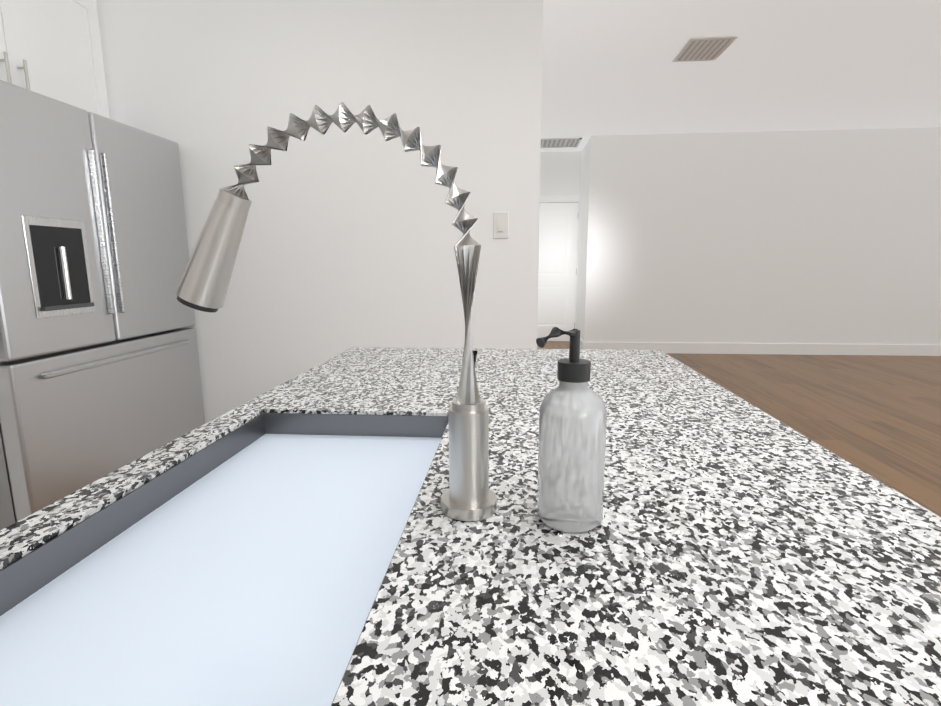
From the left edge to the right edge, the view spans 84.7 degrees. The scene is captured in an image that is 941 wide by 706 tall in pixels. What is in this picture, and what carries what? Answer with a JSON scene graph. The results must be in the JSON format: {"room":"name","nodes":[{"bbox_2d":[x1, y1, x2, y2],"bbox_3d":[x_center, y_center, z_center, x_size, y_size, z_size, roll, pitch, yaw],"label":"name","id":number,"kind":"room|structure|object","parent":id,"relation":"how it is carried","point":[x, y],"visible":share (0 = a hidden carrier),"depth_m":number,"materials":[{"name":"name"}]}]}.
{"room":"kitchen","nodes":[
{"label":"kitchen","id":0,"kind":"room"},
{"bbox_2d":[96,0,542,423],"bbox_3d":[-0.927,-0.753,3.268,2.640,2.740,1.340,1,10,5],"label":"wall","id":1,"kind":"structure","parent":0,"point":[352,236],"depth_m":2.53,"materials":[{"name":"white paint"}]},
{"bbox_2d":[493,212,508,237],"bbox_3d":[0.147,-0.622,2.512,0.075,0.125,0.012,1,10,5],"label":"light switch","id":2,"kind":"object","parent":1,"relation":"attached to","point":[500,223],"visible":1,"depth_m":2.51,"materials":[{"name":"white plastic"}]},
{"bbox_2d":[540,151,581,341],"bbox_3d":[4.618,-1.493,7.366,7.720,2.740,0.100,1,10,5],"label":"wall","id":3,"kind":"structure","parent":0,"point":[560,173],"depth_m":7.41,"materials":[{"name":"white paint"}]},
{"bbox_2d":[537,202,578,340],"bbox_3d":[1.183,-1.179,7.657,0.774,2.028,0.098,1,10,5],"label":"hall door","id":4,"kind":"structure","parent":3,"relation":"in","point":[558,239],"depth_m":7.65,"materials":[{"name":"white paint"}]},
{"bbox_2d":[540,195,579,328],"bbox_3d":[1.208,-1.226,7.665,0.912,2.143,0.070,1,10,5],"label":"door frame","id":5,"kind":"structure","parent":3,"relation":"attached to","point":[561,198],"depth_m":7.46,"materials":[{"name":"white paint"}]},
{"bbox_2d":[537,341,940,516],"bbox_3d":[2.850,0.780,2.524,10.400,0.060,10.740,1,10,5],"label":"floor","id":6,"kind":"structure","parent":0,"point":[877,417],"depth_m":4.42,"materials":[{"name":"brown wood"}]},
{"bbox_2d":[0,80,204,529],"bbox_3d":[-1.836,-0.077,2.225,0.774,1.775,1.020,1,10,5],"label":"refrigerator","id":7,"kind":"object","parent":6,"relation":"on","point":[100,376],"visible":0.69,"depth_m":1.99,"materials":[{"name":"grey metal"}]},
{"bbox_2d":[0,347,940,705],"bbox_3d":[-0.004,0.643,0.513,0.958,0.925,2.355,1,10,5],"label":"kitchen island","id":8,"kind":"object","parent":6,"relation":"on","point":[302,539],"visible":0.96,"depth_m":0.48,"materials":[{"name":"multicoloured stone"}]},
{"bbox_2d":[175,102,496,520],"bbox_3d":[-0.137,-0.041,0.550,0.333,0.410,0.100,1,10,5],"label":"faucet","id":9,"kind":"object","parent":8,"relation":"on","point":[467,495],"visible":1,"depth_m":0.51,"materials":[{"name":"silver metal"}]},
{"bbox_2d":[536,327,606,532],"bbox_3d":[0.098,0.071,0.511,0.072,0.200,0.072,1,10,5],"label":"soap dispenser","id":10,"kind":"object","parent":8,"relation":"on","point":[572,437],"visible":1,"depth_m":0.49,"materials":[{"name":"white"}]},
{"bbox_2d":[541,0,940,151],"bbox_3d":[2.837,-1.989,2.042,10.400,0.080,10.740,1,10,5],"label":"ceiling","id":11,"kind":"structure","parent":0,"point":[609,67],"depth_m":4.21,"materials":[{"name":"grey paint"}]},
{"bbox_2d":[541,138,581,147],"bbox_3d":[1.121,-2.762,6.798,0.620,0.030,0.500,1,10,5],"label":"ceiling vent","id":12,"kind":"object","parent":11,"relation":"in","point":[559,142],"visible":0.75,"depth_m":6.77,"materials":[{"name":"white metal"}]},
{"bbox_2d":[672,36,737,61],"bbox_3d":[1.723,-2.245,3.823,0.320,0.014,0.420,1,10,5],"label":"ceiling vent","id":13,"kind":"object","parent":11,"relation":"in","point":[704,48],"visible":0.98,"depth_m":3.79,"materials":[{"name":"white metal"}]},
{"bbox_2d":[576,127,940,344],"bbox_3d":[4.985,-1.403,6.836,6.900,2.740,0.910,1,10,5],"label":"wall","id":14,"kind":"structure","parent":0,"point":[809,237],"depth_m":6.48,"materials":[{"name":"white paint"}]},
{"bbox_2d":[580,338,940,355],"bbox_3d":[2.948,0.622,2.844,10.260,0.140,9.780,1,10,5],"label":"baseboard","id":15,"kind":"structure","parent":14,"relation":"attached to","point":[813,349],"depth_m":6.68,"materials":[{"name":"white paint"}]},
{"bbox_3d":[-2.402,-0.332,0.890,0.100,2.740,3.719,1,10,5],"label":"wall","id":16,"kind":"structure","parent":0,"visible":0},
{"bbox_2d":[0,0,109,118],"bbox_3d":[-2.021,-1.338,2.037,0.445,0.686,1.029,1,10,5],"label":"upper cabinet","id":17,"kind":"object","parent":16,"relation":"attached to","point":[51,49],"visible":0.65,"depth_m":2.27,"materials":[{"name":"white wood"}]}
]}

